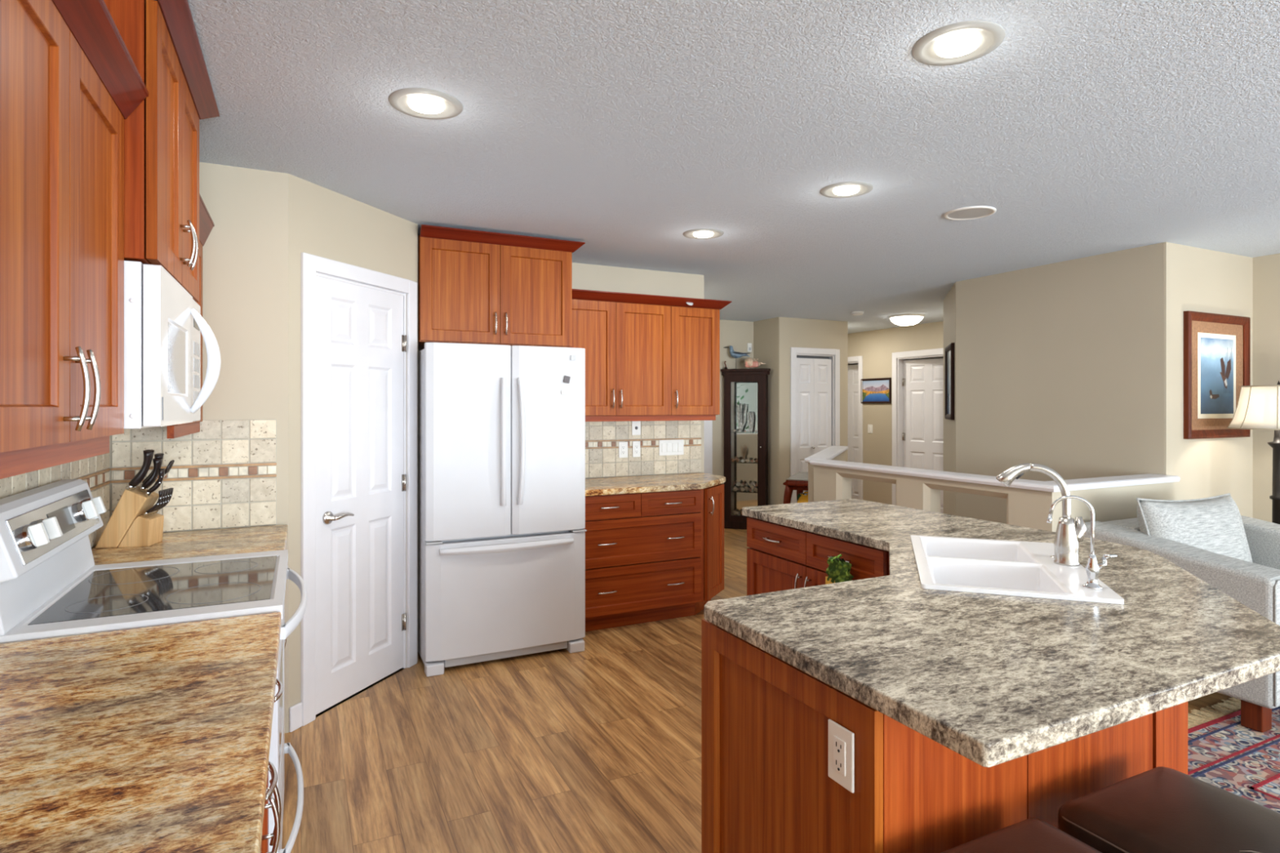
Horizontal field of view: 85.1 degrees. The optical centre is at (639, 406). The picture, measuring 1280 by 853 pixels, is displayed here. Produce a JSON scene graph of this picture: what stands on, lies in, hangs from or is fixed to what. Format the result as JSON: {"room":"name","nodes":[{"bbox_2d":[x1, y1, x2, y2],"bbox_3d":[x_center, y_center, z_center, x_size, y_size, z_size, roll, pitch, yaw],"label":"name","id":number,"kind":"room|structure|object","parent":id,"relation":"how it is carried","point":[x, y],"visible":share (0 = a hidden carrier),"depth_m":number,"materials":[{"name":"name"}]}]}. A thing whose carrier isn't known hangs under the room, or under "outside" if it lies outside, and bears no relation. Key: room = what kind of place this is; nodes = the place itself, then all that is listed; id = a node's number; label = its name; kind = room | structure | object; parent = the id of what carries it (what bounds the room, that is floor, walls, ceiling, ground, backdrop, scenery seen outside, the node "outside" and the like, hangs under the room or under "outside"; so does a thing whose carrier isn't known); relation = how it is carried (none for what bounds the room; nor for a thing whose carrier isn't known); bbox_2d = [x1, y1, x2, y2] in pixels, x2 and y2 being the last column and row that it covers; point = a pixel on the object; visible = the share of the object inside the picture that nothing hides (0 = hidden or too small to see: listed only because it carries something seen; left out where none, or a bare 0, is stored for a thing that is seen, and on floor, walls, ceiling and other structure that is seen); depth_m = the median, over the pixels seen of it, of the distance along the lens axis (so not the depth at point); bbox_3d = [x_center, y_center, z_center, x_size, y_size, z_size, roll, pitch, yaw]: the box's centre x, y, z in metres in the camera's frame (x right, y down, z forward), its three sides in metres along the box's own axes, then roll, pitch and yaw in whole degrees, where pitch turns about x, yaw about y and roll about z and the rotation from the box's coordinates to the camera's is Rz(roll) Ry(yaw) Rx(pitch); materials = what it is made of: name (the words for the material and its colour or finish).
{"room":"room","nodes":[
{"label":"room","id":0,"kind":"room"},
{"bbox_2d":[108,162,288,733],"bbox_3d":[-1.844,0.205,2.951,0.640,2.440,0.100,0,0,-26],"label":"wall","id":1,"kind":"structure","parent":0,"point":[245,255],"depth_m":2.98,"materials":[{"name":"beige paint"}]},
{"bbox_2d":[111,419,276,532],"bbox_3d":[-1.835,0.285,2.893,0.582,0.456,0.011,0,0,-26],"label":"tile backsplash","id":2,"kind":"structure","parent":1,"relation":"attached to","point":[223,474],"depth_m":2.91,"materials":[{"name":"tile"}]},
{"bbox_2d":[288,173,417,732],"bbox_3d":[-1.435,0.205,3.486,0.100,2.440,0.898,0,0,19],"label":"wall","id":3,"kind":"structure","parent":0,"point":[323,222],"depth_m":3.12,"materials":[{"name":"beige paint"}]},
{"bbox_2d":[288,702,302,732],"bbox_3d":[-1.517,1.370,3.075,0.014,0.110,0.066,0,0,19],"label":"baseboard","id":4,"kind":"structure","parent":3,"relation":"attached to","point":[295,711],"depth_m":3.07,"materials":[{"name":"white paint"}]},
{"bbox_2d":[301,252,417,725],"bbox_3d":[-1.420,0.371,3.502,0.118,2.117,0.806,0,0,19],"label":"trim","id":5,"kind":"structure","parent":3,"relation":"attached to","point":[312,265],"depth_m":3.25,"materials":[{"name":"white paint"}]},
{"bbox_2d":[315,275,406,714],"bbox_3d":[-1.374,0.409,3.492,0.091,2.012,0.637,0,0,19],"label":"door","id":6,"kind":"structure","parent":3,"relation":"in","point":[361,340],"depth_m":3.45,"materials":[{"name":"white paint"}]},
{"bbox_2d":[417,224,585,350],"bbox_3d":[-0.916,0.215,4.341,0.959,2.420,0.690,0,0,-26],"label":"upper cabinet","id":7,"kind":"object","parent":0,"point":[475,286],"visible":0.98,"depth_m":4.05,"materials":[{"name":"brown wood"}]},
{"bbox_2d":[417,262,703,478],"bbox_3d":[-0.526,0.205,4.969,2.225,2.440,0.100,0,0,-26],"label":"wall","id":8,"kind":"structure","parent":0,"point":[584,276],"depth_m":5.16,"materials":[{"name":"beige paint"}]},
{"bbox_2d":[585,420,701,478],"bbox_3d":[-0.099,0.284,5.114,1.270,0.458,0.011,0,0,-26],"label":"tile backsplash","id":9,"kind":"structure","parent":8,"relation":"attached to","point":[602,438],"depth_m":5.17,"materials":[{"name":"tile"}]},
{"bbox_2d":[618,441,627,457],"bbox_3d":[-0.121,0.319,5.092,0.072,0.117,0.010,0,0,-26],"label":"outlet plate","id":10,"kind":"object","parent":9,"relation":"attached to","point":[623,446],"visible":1,"depth_m":5.09,"materials":[{"name":"white plastic"}]},
{"bbox_2d":[631,421,640,435],"bbox_3d":[-0.025,0.157,5.134,0.070,0.115,0.018,0,0,-26],"label":"jack plate","id":11,"kind":"object","parent":9,"relation":"attached to","point":[636,425],"visible":0.78,"depth_m":5.14,"materials":[{"name":"white plastic"}]},
{"bbox_2d":[632,440,639,457],"bbox_3d":[-0.025,0.317,5.139,0.062,0.117,0.010,0,0,-26],"label":"outlet plate","id":12,"kind":"object","parent":9,"relation":"attached to","point":[636,445],"visible":1,"depth_m":5.14,"materials":[{"name":"white plastic"}]},
{"bbox_2d":[658,439,683,455],"bbox_3d":[0.232,0.312,5.264,0.203,0.117,0.010,0,0,-26],"label":"switch plate","id":13,"kind":"object","parent":9,"relation":"attached to","point":[666,447],"visible":1,"depth_m":5.26,"materials":[{"name":"white plastic"}]},
{"bbox_2d":[570,288,731,422],"bbox_3d":[-0.004,-0.327,4.938,1.280,0.860,0.412,0,0,-26],"label":"upper cabinet","id":14,"kind":"object","parent":8,"relation":"attached to","point":[649,357],"visible":0.91,"depth_m":4.81,"materials":[{"name":"brown wood"}]},
{"bbox_2d":[154,0,1279,333],"bbox_3d":[2.659,-1.045,2.708,8.850,0.060,13.850,0,0,-26],"label":"ceiling","id":15,"kind":"structure","parent":0,"point":[622,129],"depth_m":2.53,"materials":[{"name":"white"}]},
{"bbox_2d":[388,88,462,119],"bbox_3d":[-0.718,-1.006,2.345,0.240,0.019,0.240,0,0,-26],"label":"recessed light","id":16,"kind":"object","parent":15,"relation":"in","point":[423,103],"visible":1,"depth_m":2.32,"materials":[{"name":"beige"}]},
{"bbox_2d":[682,228,724,239],"bbox_3d":[0.372,-1.006,4.107,0.240,0.019,0.240,0,0,-26],"label":"recessed light","id":17,"kind":"object","parent":15,"relation":"in","point":[699,233],"visible":1,"depth_m":4.08,"materials":[{"name":"beige"}]},
{"bbox_2d":[819,181,873,198],"bbox_3d":[0.968,-1.006,3.272,0.240,0.019,0.240,0,0,-26],"label":"recessed light","id":18,"kind":"object","parent":15,"relation":"in","point":[851,188],"visible":1,"depth_m":3.25,"materials":[{"name":"beige"}]},
{"bbox_2d":[888,314,924,325],"bbox_3d":[3.004,-0.961,7.867,0.380,0.108,0.380,0,0,-26],"label":"dome light","id":19,"kind":"object","parent":15,"relation":"attached to","point":[900,319],"visible":1,"depth_m":7.75,"materials":[{"name":"glass"}]},
{"bbox_2d":[911,20,1005,66],"bbox_3d":[0.890,-1.006,1.956,0.240,0.019,0.240,0,0,-26],"label":"recessed light","id":20,"kind":"object","parent":15,"relation":"in","point":[960,42],"visible":1,"depth_m":1.93,"materials":[{"name":"beige"}]},
{"bbox_2d":[943,205,996,220],"bbox_3d":[1.732,-1.011,3.665,0.250,0.008,0.250,0,0,-26],"label":"ceiling speaker","id":21,"kind":"object","parent":15,"relation":"attached to","point":[970,212],"visible":1,"depth_m":3.66,"materials":[{"name":"white plastic"}]},
{"bbox_2d":[947,208,992,218],"bbox_3d":[1.732,-1.010,3.665,0.215,0.002,0.215,0,0,-39],"label":"grille","id":22,"kind":"object","parent":21,"relation":"attached to","point":[960,213],"depth_m":3.66,"materials":[{"name":"grey plastic"}]},
{"bbox_2d":[712,320,753,515],"bbox_3d":[0.407,0.205,7.979,2.083,2.440,0.100,0,0,-26],"label":"wall","id":23,"kind":"structure","parent":0,"point":[736,334],"depth_m":8.24,"materials":[{"name":"beige paint"}]},
{"bbox_2d":[703,420,712,474],"bbox_3d":[0.775,0.360,8.083,0.145,2.130,0.035,0,0,-26],"label":"trim","id":24,"kind":"structure","parent":23,"relation":"attached to","point":[708,424],"depth_m":8.08,"materials":[{"name":"white paint"}]},
{"bbox_2d":[281,528,1231,852],"bbox_3d":[2.659,1.455,2.708,8.850,0.060,13.850,0,0,-26],"label":"floor","id":25,"kind":"structure","parent":0,"point":[597,748],"depth_m":2.86,"materials":[{"name":"brown wood"}]},
{"bbox_2d":[0,479,307,852],"bbox_3d":[-1.325,0.827,1.980,0.689,1.197,0.756,0,0,-26],"label":"range","id":26,"kind":"object","parent":25,"relation":"on","point":[51,585],"visible":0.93,"depth_m":1.83,"materials":[{"name":"metal"}]},
{"bbox_2d":[0,549,288,644],"bbox_3d":[-1.352,0.521,1.967,0.630,0.036,0.756,0,0,-26],"label":"cooktop","id":27,"kind":"object","parent":26,"relation":"in","point":[104,597],"depth_m":1.85,"materials":[{"name":"black glass"}]},
{"bbox_2d":[260,678,283,852],"bbox_3d":[-1.004,0.990,1.236,0.654,0.871,0.840,0,0,-26],"label":"base cabinet","id":28,"kind":"object","parent":25,"relation":"on","point":[275,804],"visible":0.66,"depth_m":1.39,"materials":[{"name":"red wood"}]},
{"bbox_2d":[0,612,281,852],"bbox_3d":[-0.859,0.534,0.929,0.643,0.038,1.522,0,0,-26],"label":"countertop","id":29,"kind":"structure","parent":28,"relation":"on","point":[154,739],"depth_m":1.08,"materials":[{"name":"stone"}]},
{"bbox_2d":[284,565,288,648],"bbox_3d":[-1.676,0.990,2.608,0.644,0.871,0.652,0,0,-26],"label":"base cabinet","id":30,"kind":"object","parent":25,"relation":"on","point":[285,640],"visible":0.09,"depth_m":2.48,"materials":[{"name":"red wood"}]},
{"bbox_2d":[91,524,288,564],"bbox_3d":[-1.677,0.534,2.607,0.636,0.038,0.659,0,0,-26],"label":"countertop","id":31,"kind":"structure","parent":30,"relation":"on","point":[191,544],"depth_m":2.56,"materials":[{"name":"beige stone"}]},
{"bbox_2d":[95,485,164,548],"bbox_3d":[-1.894,0.409,2.592,0.180,0.212,0.110,0,0,-12],"label":"knife block","id":32,"kind":"object","parent":31,"relation":"on","point":[127,526],"visible":0.88,"depth_m":2.54,"materials":[{"name":"brown wood"}]},
{"bbox_2d":[125,449,154,490],"bbox_3d":[-1.838,0.235,2.567,0.089,0.147,0.050,0,0,-6],"label":"kitchen knife","id":33,"kind":"object","parent":32,"relation":"on","point":[138,478],"visible":1,"depth_m":2.55,"materials":[{"name":"black plastic"}]},
{"bbox_2d":[138,457,162,491],"bbox_3d":[-1.828,0.256,2.609,0.074,0.124,0.045,0,0,-5],"label":"kitchen knife","id":34,"kind":"object","parent":32,"relation":"in","point":[152,478],"visible":0.94,"depth_m":2.60,"materials":[{"name":"black plastic"}]},
{"bbox_2d":[139,453,164,486],"bbox_3d":[-1.851,0.246,2.646,0.078,0.131,0.045,0,0,-6],"label":"kitchen knife","id":35,"kind":"object","parent":32,"relation":"in","point":[158,455],"visible":0.25,"depth_m":2.63,"materials":[{"name":"black plastic"}]},
{"bbox_2d":[142,490,163,516],"bbox_3d":[-1.793,0.359,2.571,0.066,0.094,0.022,0,0,-8],"label":"kitchen knife","id":36,"kind":"object","parent":32,"relation":"on","point":[160,492],"visible":1,"depth_m":2.57,"materials":[{"name":"black plastic"}]},
{"bbox_2d":[144,468,164,496],"bbox_3d":[-1.793,0.282,2.578,0.065,0.101,0.031,0,0,-5],"label":"kitchen knife","id":37,"kind":"object","parent":32,"relation":"in","point":[162,471],"visible":1,"depth_m":2.57,"materials":[{"name":"black plastic"}]},
{"bbox_2d":[147,489,165,515],"bbox_3d":[-1.797,0.359,2.591,0.066,0.094,0.022,0,0,-8],"label":"kitchen knife","id":38,"kind":"object","parent":32,"relation":"on","point":[164,491],"visible":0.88,"depth_m":2.59,"materials":[{"name":"black plastic"}]},
{"bbox_2d":[150,488,168,515],"bbox_3d":[-1.801,0.359,2.611,0.066,0.094,0.022,0,0,-8],"label":"kitchen knife","id":39,"kind":"object","parent":32,"relation":"on","point":[166,490],"visible":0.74,"depth_m":2.61,"materials":[{"name":"black plastic"}]},
{"bbox_2d":[152,488,170,514],"bbox_3d":[-1.806,0.359,2.631,0.066,0.094,0.022,0,0,-8],"label":"kitchen knife","id":40,"kind":"object","parent":32,"relation":"on","point":[169,490],"visible":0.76,"depth_m":2.63,"materials":[{"name":"black plastic"}]},
{"bbox_2d":[155,488,173,513],"bbox_3d":[-1.810,0.359,2.651,0.066,0.094,0.022,0,0,-8],"label":"kitchen knife","id":41,"kind":"object","parent":32,"relation":"on","point":[171,489],"visible":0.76,"depth_m":2.65,"materials":[{"name":"black plastic"}]},
{"bbox_2d":[154,459,174,484],"bbox_3d":[-1.814,0.263,2.648,0.074,0.114,0.070,0,0,-26],"label":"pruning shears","id":42,"kind":"object","parent":32,"relation":"in","point":[169,466],"visible":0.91,"depth_m":2.64,"materials":[{"name":"black plastic"}]},
{"bbox_2d":[417,342,586,676],"bbox_3d":[-0.882,0.543,4.209,0.905,1.763,0.897,0,0,-26],"label":"refrigerator","id":43,"kind":"object","parent":25,"relation":"on","point":[501,448],"depth_m":3.84,"materials":[{"name":"white metal"}]},
{"bbox_2d":[583,489,701,631],"bbox_3d":[-0.115,0.990,4.734,0.902,0.871,0.635,0,0,-26],"label":"base cabinet","id":44,"kind":"object","parent":25,"relation":"on","point":[643,550],"visible":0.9,"depth_m":4.50,"materials":[{"name":"red wood"}]},
{"bbox_2d":[585,472,725,496],"bbox_3d":[0.054,0.534,4.826,1.288,0.038,0.660,0,0,-26],"label":"countertop","id":45,"kind":"structure","parent":44,"relation":"on","point":[697,481],"depth_m":4.68,"materials":[{"name":"beige stone"}]},
{"bbox_2d":[694,484,724,614],"bbox_3d":[0.429,0.990,5.027,0.329,0.871,0.632,0,0,-26],"label":"base cabinet","id":46,"kind":"object","parent":25,"relation":"on","point":[712,512],"visible":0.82,"depth_m":4.82,"materials":[{"name":"red wood"}]},
{"bbox_2d":[720,368,770,529],"bbox_3d":[1.255,0.497,8.181,0.577,1.855,0.323,0,0,19],"label":"curio cabinet","id":47,"kind":"object","parent":25,"relation":"on","point":[751,385],"visible":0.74,"depth_m":8.12,"materials":[{"name":"brown wood"}]},
{"bbox_2d":[724,345,750,368],"bbox_3d":[1.130,-0.570,8.143,0.320,0.280,0.132,0,0,19],"label":"carving","id":48,"kind":"object","parent":47,"relation":"on","point":[734,354],"visible":0.92,"depth_m":8.11,"materials":[{"name":"blue wood"}]},
{"bbox_2d":[736,403,746,431],"bbox_3d":[1.186,0.135,8.182,0.138,0.338,0.107,0,0,-26],"label":"coral","id":49,"kind":"object","parent":47,"relation":"on","point":[741,424],"visible":1,"depth_m":8.15},
{"bbox_2d":[731,461,757,463],"bbox_3d":[1.240,0.658,8.147,0.461,0.006,0.147,0,0,19],"label":"glass shelf","id":50,"kind":"object","parent":47,"relation":"attached to","point":[740,462],"depth_m":8.11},
{"bbox_2d":[731,489,757,493],"bbox_3d":[1.240,0.998,8.147,0.461,0.006,0.147,0,0,19],"label":"glass shelf","id":51,"kind":"object","parent":47,"relation":"attached to","point":[737,491],"depth_m":8.15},
{"bbox_2d":[734,382,757,515],"bbox_3d":[1.266,0.490,8.220,0.465,1.700,0.005,0,0,19],"label":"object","id":52,"kind":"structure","parent":47,"relation":"on","point":[745,393],"depth_m":8.22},
{"bbox_2d":[746,411,754,431],"bbox_3d":[1.287,0.184,8.144,0.090,0.240,0.085,0,0,-26],"label":"coral","id":53,"kind":"object","parent":47,"relation":"on","point":[750,415],"visible":1,"depth_m":8.13},
{"bbox_2d":[743,357,765,368],"bbox_3d":[1.304,-0.497,8.066,0.247,0.134,0.153,0,0,40],"label":"conch shell","id":54,"kind":"object","parent":47,"relation":"on","point":[749,362],"visible":1,"depth_m":8.03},
{"bbox_2d":[782,471,808,503],"bbox_3d":[1.815,1.076,7.258,0.510,0.702,0.910,0,0,22],"label":"stool","id":55,"kind":"object","parent":25,"relation":"on","point":[798,482],"visible":0.16,"depth_m":6.93,"materials":[{"name":"red wood"}]},
{"bbox_2d":[796,490,808,502],"bbox_3d":[1.696,0.974,6.972,0.240,0.242,0.160,0,0,22],"label":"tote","id":56,"kind":"object","parent":55,"relation":"on","point":[802,497],"visible":0.23,"depth_m":6.94,"materials":[{"name":"fabric"}]},
{"bbox_2d":[746,516,888,595],"bbox_3d":[1.002,0.990,3.238,0.659,0.871,0.940,0,0,-26],"label":"base cabinet","id":57,"kind":"object","parent":25,"relation":"on","point":[780,557],"visible":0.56,"depth_m":3.19,"materials":[{"name":"red wood"}]},
{"bbox_2d":[825,554,853,584],"bbox_3d":[0.804,0.815,2.852,0.042,0.421,0.156,0,0,-26],"label":"potted plant","id":58,"kind":"object","parent":57,"relation":"hanging from","point":[838,570],"visible":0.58,"depth_m":2.83,"materials":[{"name":"green plant"}]},
{"bbox_2d":[704,498,1279,767],"bbox_3d":[0.863,0.534,2.475,1.838,0.038,2.251,0,0,-26],"label":"countertop","id":59,"kind":"structure","parent":57,"relation":"on","point":[991,679],"depth_m":1.53,"materials":[{"name":"grey stone"}]},
{"bbox_2d":[910,535,1124,604],"bbox_3d":[1.156,0.599,2.264,0.490,0.192,0.796,0,0,19],"label":"sink","id":60,"kind":"object","parent":59,"relation":"in","point":[981,566],"visible":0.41,"depth_m":2.25,"materials":[{"name":"white ceramic"}]},
{"bbox_2d":[995,462,1087,565],"bbox_3d":[1.292,0.344,2.252,0.239,0.318,0.135,0,0,-5],"label":"kitchen faucet","id":61,"kind":"object","parent":59,"relation":"on","point":[1068,534],"visible":0.99,"depth_m":2.22,"materials":[{"name":"metal"}]},
{"bbox_2d":[1046,495,1116,590],"bbox_3d":[1.227,0.376,1.938,0.173,0.254,0.048,0,0,19],"label":"tap","id":62,"kind":"object","parent":59,"relation":"on","point":[1092,567],"visible":1,"depth_m":1.93,"materials":[{"name":"silver metal"}]},
{"bbox_2d":[701,618,1187,852],"bbox_3d":[0.958,0.995,1.931,1.500,0.860,0.702,0,0,-26],"label":"base cabinet","id":63,"kind":"object","parent":25,"relation":"on","point":[766,786],"visible":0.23,"depth_m":1.52,"materials":[{"name":"red wood"}]},
{"bbox_2d":[827,719,854,792],"bbox_3d":[0.392,0.683,1.364,0.010,0.115,0.070,0,0,-26],"label":"outlet plate","id":64,"kind":"object","parent":63,"relation":"attached to","point":[841,740],"visible":1,"depth_m":1.36,"materials":[{"name":"white plastic"}]},
{"bbox_2d":[833,735,845,776],"bbox_3d":[0.390,0.683,1.363,0.004,0.066,0.033,0,0,-26],"label":"receptacle","id":65,"kind":"object","parent":64,"relation":"attached to","point":[839,741],"depth_m":1.36,"materials":[{"name":"white plastic"}]},
{"bbox_2d":[940,817,1102,852],"bbox_3d":[0.698,1.108,1.139,0.386,0.634,0.386,0,0,-26],"label":"bar stool","id":66,"kind":"object","parent":25,"relation":"on","point":[1033,835],"visible":1,"depth_m":1.28,"materials":[{"name":"brown leather"}]},
{"bbox_2d":[1057,766,1279,852],"bbox_3d":[1.097,1.108,1.335,0.386,0.634,0.386,0,0,-26],"label":"bar stool","id":67,"kind":"object","parent":25,"relation":"on","point":[1159,809],"visible":0.92,"depth_m":1.35,"materials":[{"name":"brown leather"}]},
{"bbox_2d":[1187,697,1279,812],"bbox_3d":[3.582,1.418,1.795,2.412,0.012,3.509,0,0,-26],"label":"area rug","id":68,"kind":"object","parent":25,"relation":"on","point":[1224,753],"visible":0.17,"depth_m":2.85,"materials":[{"name":"fabric"}]},
{"bbox_2d":[1084,493,1279,732],"bbox_3d":[3.083,0.941,3.631,1.310,0.942,0.880,0,0,-26],"label":"armchair","id":69,"kind":"object","parent":68,"relation":"on","point":[1209,538],"visible":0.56,"depth_m":3.52,"materials":[{"name":"grey fabric"}]},
{"bbox_2d":[1136,494,1252,562],"bbox_3d":[2.961,0.725,3.713,0.892,0.500,0.246,0,0,-26],"label":"cushion","id":70,"kind":"object","parent":69,"relation":"on","point":[1215,524],"depth_m":3.60,"materials":[{"name":"grey fabric"}]},
{"bbox_2d":[1226,380,1279,524],"bbox_3d":[3.850,0.635,4.204,0.481,1.580,0.481,0,0,-26],"label":"floor lamp","id":71,"kind":"object","parent":25,"relation":"on","point":[1258,406],"visible":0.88,"depth_m":4.18,"materials":[{"name":"fabric"}]},
{"bbox_2d":[753,316,778,505],"bbox_3d":[1.518,0.205,8.190,0.100,2.440,0.492,0,0,-26],"label":"wall","id":72,"kind":"structure","parent":0,"point":[766,332],"depth_m":8.06,"materials":[{"name":"beige paint"}]},
{"bbox_2d":[778,316,847,504],"bbox_3d":[2.019,0.205,8.206,1.011,2.440,0.100,0,0,-26],"label":"wall","id":73,"kind":"structure","parent":0,"point":[793,332],"depth_m":8.04,"materials":[{"name":"beige paint"}]},
{"bbox_2d":[796,355,829,359],"bbox_3d":[2.012,0.410,8.242,0.580,2.030,0.020,0,0,-26],"label":"trim","id":74,"kind":"structure","parent":73,"relation":"attached to","point":[797,357],"depth_m":8.24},
{"bbox_2d":[795,357,831,502],"bbox_3d":[2.040,0.428,8.168,0.526,1.970,0.070,0,0,-26],"label":"door","id":75,"kind":"structure","parent":73,"relation":"in","point":[814,375],"depth_m":8.16,"materials":[{"name":"white paint"}]},
{"bbox_2d":[790,346,839,503],"bbox_3d":[2.031,0.376,8.202,0.720,2.107,0.118,0,0,-26],"label":"trim","id":76,"kind":"structure","parent":73,"relation":"attached to","point":[833,354],"depth_m":8.12,"materials":[{"name":"white paint"}]},
{"bbox_2d":[808,450,845,502],"bbox_3d":[1.777,0.943,6.550,0.120,0.965,1.900,0,0,22],"label":"wall","id":77,"kind":"structure","parent":0,"point":[842,456],"depth_m":5.68,"materials":[{"name":"beige paint"}]},
{"bbox_2d":[804,445,848,462],"bbox_3d":[1.775,0.443,6.545,0.176,0.035,1.950,0,0,22],"label":"trim","id":78,"kind":"structure","parent":77,"relation":"attached to","point":[829,453],"depth_m":6.26,"materials":[{"name":"white paint"}]},
{"bbox_2d":[847,320,943,504],"bbox_3d":[3.470,0.205,8.766,0.100,2.440,3.260,0,0,-26],"label":"wall","id":79,"kind":"structure","parent":0,"point":[877,347],"depth_m":9.21,"materials":[{"name":"beige paint"}]},
{"bbox_2d":[847,364,858,499],"bbox_3d":[3.003,0.413,9.962,0.086,2.000,0.640,0,0,-26],"label":"door","id":80,"kind":"structure","parent":79,"relation":"in","point":[852,370],"depth_m":9.92,"materials":[{"name":"white paint"}]},
{"bbox_2d":[847,355,862,499],"bbox_3d":[2.905,0.371,9.909,0.118,2.117,0.810,0,0,-26],"label":"trim","id":81,"kind":"structure","parent":79,"relation":"attached to","point":[857,359],"depth_m":9.55,"materials":[{"name":"white paint"}]},
{"bbox_2d":[860,377,891,403],"bbox_3d":[3.141,-0.203,9.305,0.020,0.335,0.535,0,0,-26],"label":"framed picture","id":82,"kind":"object","parent":79,"relation":"attached to","point":[876,390],"visible":1,"depth_m":9.29,"materials":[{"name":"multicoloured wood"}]},
{"bbox_2d":[892,347,943,505],"bbox_3d":[3.512,0.368,8.659,0.118,2.122,0.900,0,0,-26],"label":"trim","id":83,"kind":"structure","parent":79,"relation":"attached to","point":[898,358],"depth_m":8.98,"materials":[{"name":"white paint"}]},
{"bbox_2d":[902,358,943,513],"bbox_3d":[3.603,0.413,8.717,0.053,2.000,0.723,0,0,-35],"label":"door","id":84,"kind":"structure","parent":79,"relation":"in","point":[922,382],"depth_m":8.76,"materials":[{"name":"white paint"}]},
{"bbox_2d":[903,356,943,360],"bbox_3d":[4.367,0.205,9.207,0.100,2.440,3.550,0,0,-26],"label":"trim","id":85,"kind":"structure","parent":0,"point":[937,357],"depth_m":9.79,"materials":[{"name":"beige paint"}]},
{"bbox_2d":[813,464,1062,532],"bbox_3d":[1.850,0.943,4.661,0.120,0.965,1.945,0,0,-26],"label":"wall","id":86,"kind":"structure","parent":0,"point":[1025,508],"depth_m":4.53,"materials":[{"name":"beige paint"}]},
{"bbox_2d":[809,459,1180,492],"bbox_3d":[2.311,0.443,4.874,1.200,0.035,1.990,0,0,-26],"label":"trim","id":87,"kind":"structure","parent":86,"relation":"on","point":[1148,478],"depth_m":4.16,"materials":[{"name":"white paint"}]},
{"bbox_2d":[943,282,955,515],"bbox_3d":[2.780,0.205,6.177,0.080,2.440,1.032,0,0,18],"label":"wall","id":88,"kind":"structure","parent":0,"point":[949,301],"depth_m":6.13,"materials":[{"name":"beige paint"}]},
{"bbox_2d":[944,342,954,420],"bbox_3d":[2.670,-0.205,6.020,0.028,0.640,0.500,0,0,18],"label":"framed picture","id":89,"kind":"object","parent":88,"relation":"attached to","point":[949,349],"visible":1,"depth_m":6.03,"materials":[{"name":"brown wood"}]},
{"bbox_2d":[947,350,951,414],"bbox_3d":[2.678,-0.205,6.017,0.010,0.560,0.420,0,0,18],"label":"print","id":90,"kind":"object","parent":89,"relation":"attached to","point":[948,351],"depth_m":6.03},
{"bbox_2d":[955,242,1164,524],"bbox_3d":[2.959,0.205,5.032,0.100,2.440,1.532,0,0,-26],"label":"wall","id":91,"kind":"structure","parent":0,"point":[1060,366],"depth_m":4.90,"materials":[{"name":"beige paint"}]},
{"bbox_2d":[1069,482,1174,522],"bbox_3d":[2.775,0.943,4.095,1.050,0.965,0.120,0,0,-26],"label":"wall","id":92,"kind":"structure","parent":0,"point":[1118,503],"depth_m":4.01,"materials":[{"name":"beige paint"}]},
{"bbox_2d":[1164,241,1253,517],"bbox_3d":[3.699,0.205,4.587,1.038,2.440,0.100,0,0,-26],"label":"wall","id":93,"kind":"structure","parent":0,"point":[1197,279],"depth_m":4.48,"materials":[{"name":"beige paint"}]},
{"bbox_2d":[1183,311,1250,439],"bbox_3d":[3.768,-0.195,4.545,0.745,0.805,0.035,0,0,-26],"label":"framed picture","id":94,"kind":"object","parent":93,"relation":"attached to","point":[1217,347],"visible":0.98,"depth_m":4.52,"materials":[{"name":"brown wood"}]},
{"bbox_2d":[1200,337,1233,413],"bbox_3d":[3.762,-0.195,4.545,0.396,0.490,0.001,0,0,-26],"label":"print","id":95,"kind":"object","parent":94,"relation":"attached to","point":[1216,353],"depth_m":4.54},
{"bbox_2d":[1253,253,1279,522],"bbox_3d":[5.971,0.205,1.210,0.100,2.440,7.960,0,0,-26],"label":"wall","id":96,"kind":"structure","parent":0,"point":[1266,268],"depth_m":4.71,"materials":[{"name":"beige paint"}]},
{"bbox_3d":[-0.209,0.205,-1.263,0.100,2.440,8.910,0,0,-26],"label":"wall","id":97,"kind":"structure","parent":0,"visible":0},
{"bbox_2d":[0,453,110,547],"bbox_3d":[-1.455,0.312,1.431,0.011,0.404,2.945,0,0,-26],"label":"tile backsplash","id":98,"kind":"structure","parent":97,"relation":"attached to","point":[95,470],"depth_m":2.37,"materials":[{"name":"tile"}]},
{"bbox_2d":[0,0,148,479],"bbox_3d":[-1.120,-0.314,1.149,0.368,0.842,0.906,0,0,-26],"label":"upper cabinet","id":99,"kind":"object","parent":97,"relation":"attached to","point":[69,80],"visible":1,"depth_m":1.19,"materials":[{"name":"brown wood"}]},
{"bbox_2d":[103,0,219,302],"bbox_3d":[-1.455,-0.675,1.917,0.437,0.660,0.870,0,0,-26],"label":"upper cabinet","id":100,"kind":"object","parent":97,"relation":"attached to","point":[160,37],"visible":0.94,"depth_m":1.78,"materials":[{"name":"red wood"}]},
{"bbox_2d":[124,260,221,428],"bbox_3d":[-1.438,-0.143,1.923,0.464,0.392,0.756,0,0,-26],"label":"microwave","id":101,"kind":"object","parent":100,"relation":"attached to","point":[163,323],"visible":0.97,"depth_m":1.66,"materials":[{"name":"white plastic"}]},
{"bbox_2d":[166,193,214,438],"bbox_3d":[-1.801,-0.327,2.544,0.363,0.867,0.660,0,0,-26],"label":"upper cabinet","id":102,"kind":"object","parent":97,"relation":"attached to","point":[206,223],"visible":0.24,"depth_m":2.77,"materials":[{"name":"brown wood"}]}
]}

